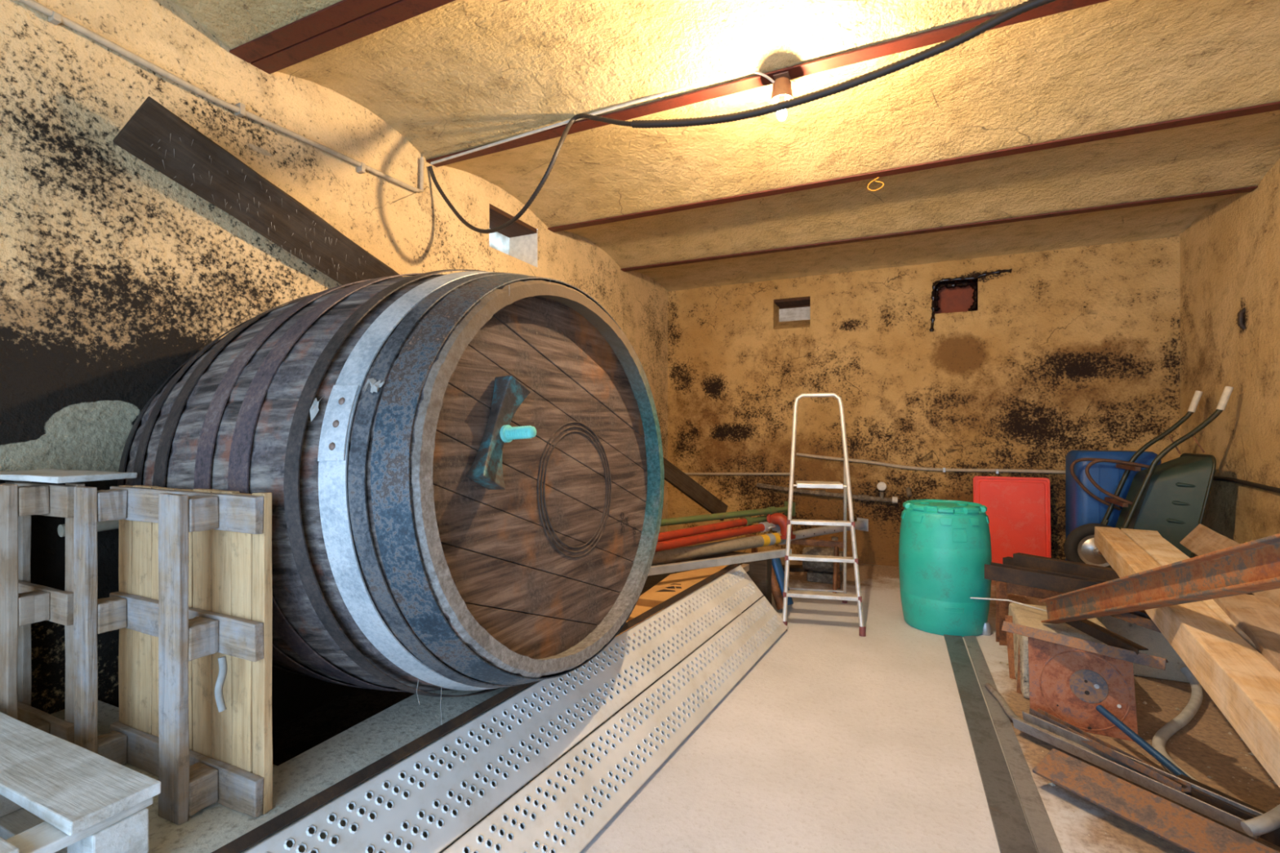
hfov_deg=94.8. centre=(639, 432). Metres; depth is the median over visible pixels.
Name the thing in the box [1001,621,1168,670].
iron
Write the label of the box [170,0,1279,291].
ceiling
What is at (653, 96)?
conduit
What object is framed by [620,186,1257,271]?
ceiling beam
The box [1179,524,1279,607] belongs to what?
timber beam
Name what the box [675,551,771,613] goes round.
block
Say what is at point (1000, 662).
crumbs
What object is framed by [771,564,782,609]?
pipe piece
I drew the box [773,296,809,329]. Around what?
window
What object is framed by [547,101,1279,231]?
ceiling beam
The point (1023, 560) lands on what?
iron
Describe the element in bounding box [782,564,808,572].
timber offcut
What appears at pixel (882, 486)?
pipe
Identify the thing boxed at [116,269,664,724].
wine barrel
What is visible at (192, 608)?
wooden pallet
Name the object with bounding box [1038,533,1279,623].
steel beam
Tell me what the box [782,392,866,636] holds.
step ladder
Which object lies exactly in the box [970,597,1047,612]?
rod
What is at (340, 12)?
ceiling beam
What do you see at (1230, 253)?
wall
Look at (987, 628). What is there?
glass jar
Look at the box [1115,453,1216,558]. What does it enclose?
tray
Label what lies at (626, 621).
cardboard box
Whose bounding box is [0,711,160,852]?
wooden pallet
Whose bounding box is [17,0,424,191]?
conduit
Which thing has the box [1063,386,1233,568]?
wheelbarrow
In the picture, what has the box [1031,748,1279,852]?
steel beam
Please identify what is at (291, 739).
floor
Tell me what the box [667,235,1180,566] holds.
wall
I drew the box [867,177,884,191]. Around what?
loop
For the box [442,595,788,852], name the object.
deck
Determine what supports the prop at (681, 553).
on the block at (760, 571)
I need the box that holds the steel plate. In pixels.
[1027,636,1137,742]
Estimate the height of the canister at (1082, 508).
1.235 m
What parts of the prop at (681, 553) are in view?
plate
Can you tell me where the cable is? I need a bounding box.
[1213,475,1279,493]
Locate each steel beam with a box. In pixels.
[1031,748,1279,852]
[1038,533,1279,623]
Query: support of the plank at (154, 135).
attached to the wall at (115, 273)
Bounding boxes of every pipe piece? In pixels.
[771,557,793,605]
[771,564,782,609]
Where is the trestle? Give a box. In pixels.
[745,534,843,593]
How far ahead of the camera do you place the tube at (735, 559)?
4.01 m
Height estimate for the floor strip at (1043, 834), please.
0.011 m
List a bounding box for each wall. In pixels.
[0,0,667,728]
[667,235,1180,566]
[1180,158,1279,557]
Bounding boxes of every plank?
[112,96,402,286]
[662,457,728,520]
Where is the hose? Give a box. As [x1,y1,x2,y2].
[1151,666,1203,782]
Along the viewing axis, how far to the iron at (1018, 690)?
3.17 m
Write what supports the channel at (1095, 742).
on the iron at (1273, 837)
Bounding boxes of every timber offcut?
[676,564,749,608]
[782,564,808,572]
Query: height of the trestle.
0.455 m
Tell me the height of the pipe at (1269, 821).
0.082 m
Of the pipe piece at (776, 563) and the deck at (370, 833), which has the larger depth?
the pipe piece at (776, 563)
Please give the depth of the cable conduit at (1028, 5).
2.59 m
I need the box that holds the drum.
[898,499,991,636]
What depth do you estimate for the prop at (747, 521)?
4.49 m
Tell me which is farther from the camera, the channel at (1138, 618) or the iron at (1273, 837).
the channel at (1138, 618)
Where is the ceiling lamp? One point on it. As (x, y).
(782, 91)
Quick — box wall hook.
[1237,306,1246,329]
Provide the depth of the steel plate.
2.79 m
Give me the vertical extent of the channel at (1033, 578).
0.090 m
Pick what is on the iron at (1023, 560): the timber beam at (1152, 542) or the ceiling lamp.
the timber beam at (1152, 542)
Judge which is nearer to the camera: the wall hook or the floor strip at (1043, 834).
the floor strip at (1043, 834)
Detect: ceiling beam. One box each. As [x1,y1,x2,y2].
[229,0,398,62]
[250,0,455,74]
[426,0,1108,167]
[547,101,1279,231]
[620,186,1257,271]
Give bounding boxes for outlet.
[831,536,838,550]
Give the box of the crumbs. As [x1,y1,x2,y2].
[999,594,1278,851]
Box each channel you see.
[984,562,1107,593]
[1007,582,1146,613]
[1012,711,1262,839]
[1029,708,1191,792]
[1110,611,1161,633]
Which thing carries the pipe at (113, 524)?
attached to the wall at (115, 273)
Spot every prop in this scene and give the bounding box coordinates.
[651,517,868,565]
[654,521,780,552]
[657,514,767,542]
[660,501,795,526]
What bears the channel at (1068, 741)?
on the floor strip at (1043, 834)
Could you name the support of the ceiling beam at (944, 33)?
attached to the ceiling
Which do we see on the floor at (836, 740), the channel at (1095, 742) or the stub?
the stub
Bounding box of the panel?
[973,475,1051,580]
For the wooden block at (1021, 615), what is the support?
on the floor at (836, 740)
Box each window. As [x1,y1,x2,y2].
[489,204,537,268]
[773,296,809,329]
[928,268,1012,331]
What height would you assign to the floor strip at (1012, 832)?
0.013 m
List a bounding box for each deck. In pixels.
[211,563,763,852]
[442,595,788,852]
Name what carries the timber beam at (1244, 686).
on the block
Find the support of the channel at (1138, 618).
on the wooden block at (1021, 615)
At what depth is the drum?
4.03 m
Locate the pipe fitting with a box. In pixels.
[766,512,795,539]
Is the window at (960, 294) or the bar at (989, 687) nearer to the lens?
the bar at (989, 687)
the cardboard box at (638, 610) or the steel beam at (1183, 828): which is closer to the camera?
the steel beam at (1183, 828)
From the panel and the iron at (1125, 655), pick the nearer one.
the iron at (1125, 655)
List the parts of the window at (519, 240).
pane, sill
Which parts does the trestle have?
rail, leg, leg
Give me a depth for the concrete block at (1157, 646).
3.34 m
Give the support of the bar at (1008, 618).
on the floor at (836, 740)
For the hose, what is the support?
on the floor at (836, 740)
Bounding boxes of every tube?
[647,548,791,576]
[1095,705,1190,777]
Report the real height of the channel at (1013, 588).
0.090 m
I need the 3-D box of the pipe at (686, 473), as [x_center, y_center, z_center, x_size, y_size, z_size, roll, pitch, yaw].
[1.021,0.488,6.861,1.507,0.073,0.028,0,0,25]
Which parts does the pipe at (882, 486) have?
valve stem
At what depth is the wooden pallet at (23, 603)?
1.77 m
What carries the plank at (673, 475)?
on the prop at (681, 553)
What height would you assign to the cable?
0.092 m
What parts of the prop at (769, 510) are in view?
plate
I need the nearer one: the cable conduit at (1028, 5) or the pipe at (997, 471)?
the cable conduit at (1028, 5)
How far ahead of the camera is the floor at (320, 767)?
1.76 m
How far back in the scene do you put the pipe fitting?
4.96 m
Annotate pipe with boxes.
[57,520,119,537]
[684,472,790,475]
[756,482,912,503]
[795,453,1065,474]
[1240,804,1279,837]
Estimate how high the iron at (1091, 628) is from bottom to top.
0.080 m
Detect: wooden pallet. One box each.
[0,480,84,743]
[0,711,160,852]
[73,484,272,825]
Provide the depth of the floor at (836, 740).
2.53 m
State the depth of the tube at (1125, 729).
2.47 m
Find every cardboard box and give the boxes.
[608,621,654,661]
[626,604,669,632]
[636,564,730,623]
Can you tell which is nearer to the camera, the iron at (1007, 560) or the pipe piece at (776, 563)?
the iron at (1007, 560)
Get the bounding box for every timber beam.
[1094,526,1279,787]
[1120,528,1256,649]
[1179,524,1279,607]
[1213,594,1279,671]
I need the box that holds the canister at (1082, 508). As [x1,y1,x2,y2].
[1065,449,1160,560]
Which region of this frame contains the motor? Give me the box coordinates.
[802,536,843,583]
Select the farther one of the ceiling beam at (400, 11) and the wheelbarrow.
the wheelbarrow
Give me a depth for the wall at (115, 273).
2.28 m
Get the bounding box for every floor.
[51,652,610,852]
[272,561,726,765]
[473,556,1279,852]
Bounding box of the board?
[0,469,137,483]
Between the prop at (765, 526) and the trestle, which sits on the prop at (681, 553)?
the prop at (765, 526)
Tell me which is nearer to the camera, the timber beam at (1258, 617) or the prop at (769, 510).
the timber beam at (1258, 617)
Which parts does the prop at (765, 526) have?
plate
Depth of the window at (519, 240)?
4.71 m
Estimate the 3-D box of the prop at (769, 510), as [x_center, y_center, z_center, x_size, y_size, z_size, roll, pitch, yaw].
[0.578,0.675,4.670,1.810,0.120,0.120,0,0,-35]
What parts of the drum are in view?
moulded panel, moulded panel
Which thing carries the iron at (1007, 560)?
on the channel at (1013, 588)
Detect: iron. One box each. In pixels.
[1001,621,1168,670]
[1002,556,1021,567]
[1013,552,1253,595]
[1016,635,1022,694]
[1065,619,1148,655]
[1169,774,1279,847]
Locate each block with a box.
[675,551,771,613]
[1008,602,1108,698]
[1096,615,1188,682]
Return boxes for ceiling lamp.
[751,71,792,120]
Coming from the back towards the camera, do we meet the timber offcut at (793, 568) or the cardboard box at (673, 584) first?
the timber offcut at (793, 568)
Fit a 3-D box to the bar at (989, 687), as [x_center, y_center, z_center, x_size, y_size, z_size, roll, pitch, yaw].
[1.825,1.363,2.950,0.044,0.047,0.474,0,0,14]
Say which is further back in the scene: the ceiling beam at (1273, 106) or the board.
the ceiling beam at (1273, 106)
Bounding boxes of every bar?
[984,682,1026,723]
[1004,615,1016,679]
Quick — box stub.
[995,581,1008,645]
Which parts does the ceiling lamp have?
bulb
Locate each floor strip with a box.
[943,634,1037,852]
[964,635,1062,852]
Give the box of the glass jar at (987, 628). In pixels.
[981,621,991,635]
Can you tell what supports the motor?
on the floor at (836, 740)
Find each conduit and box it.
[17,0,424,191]
[427,0,1055,233]
[430,75,725,164]

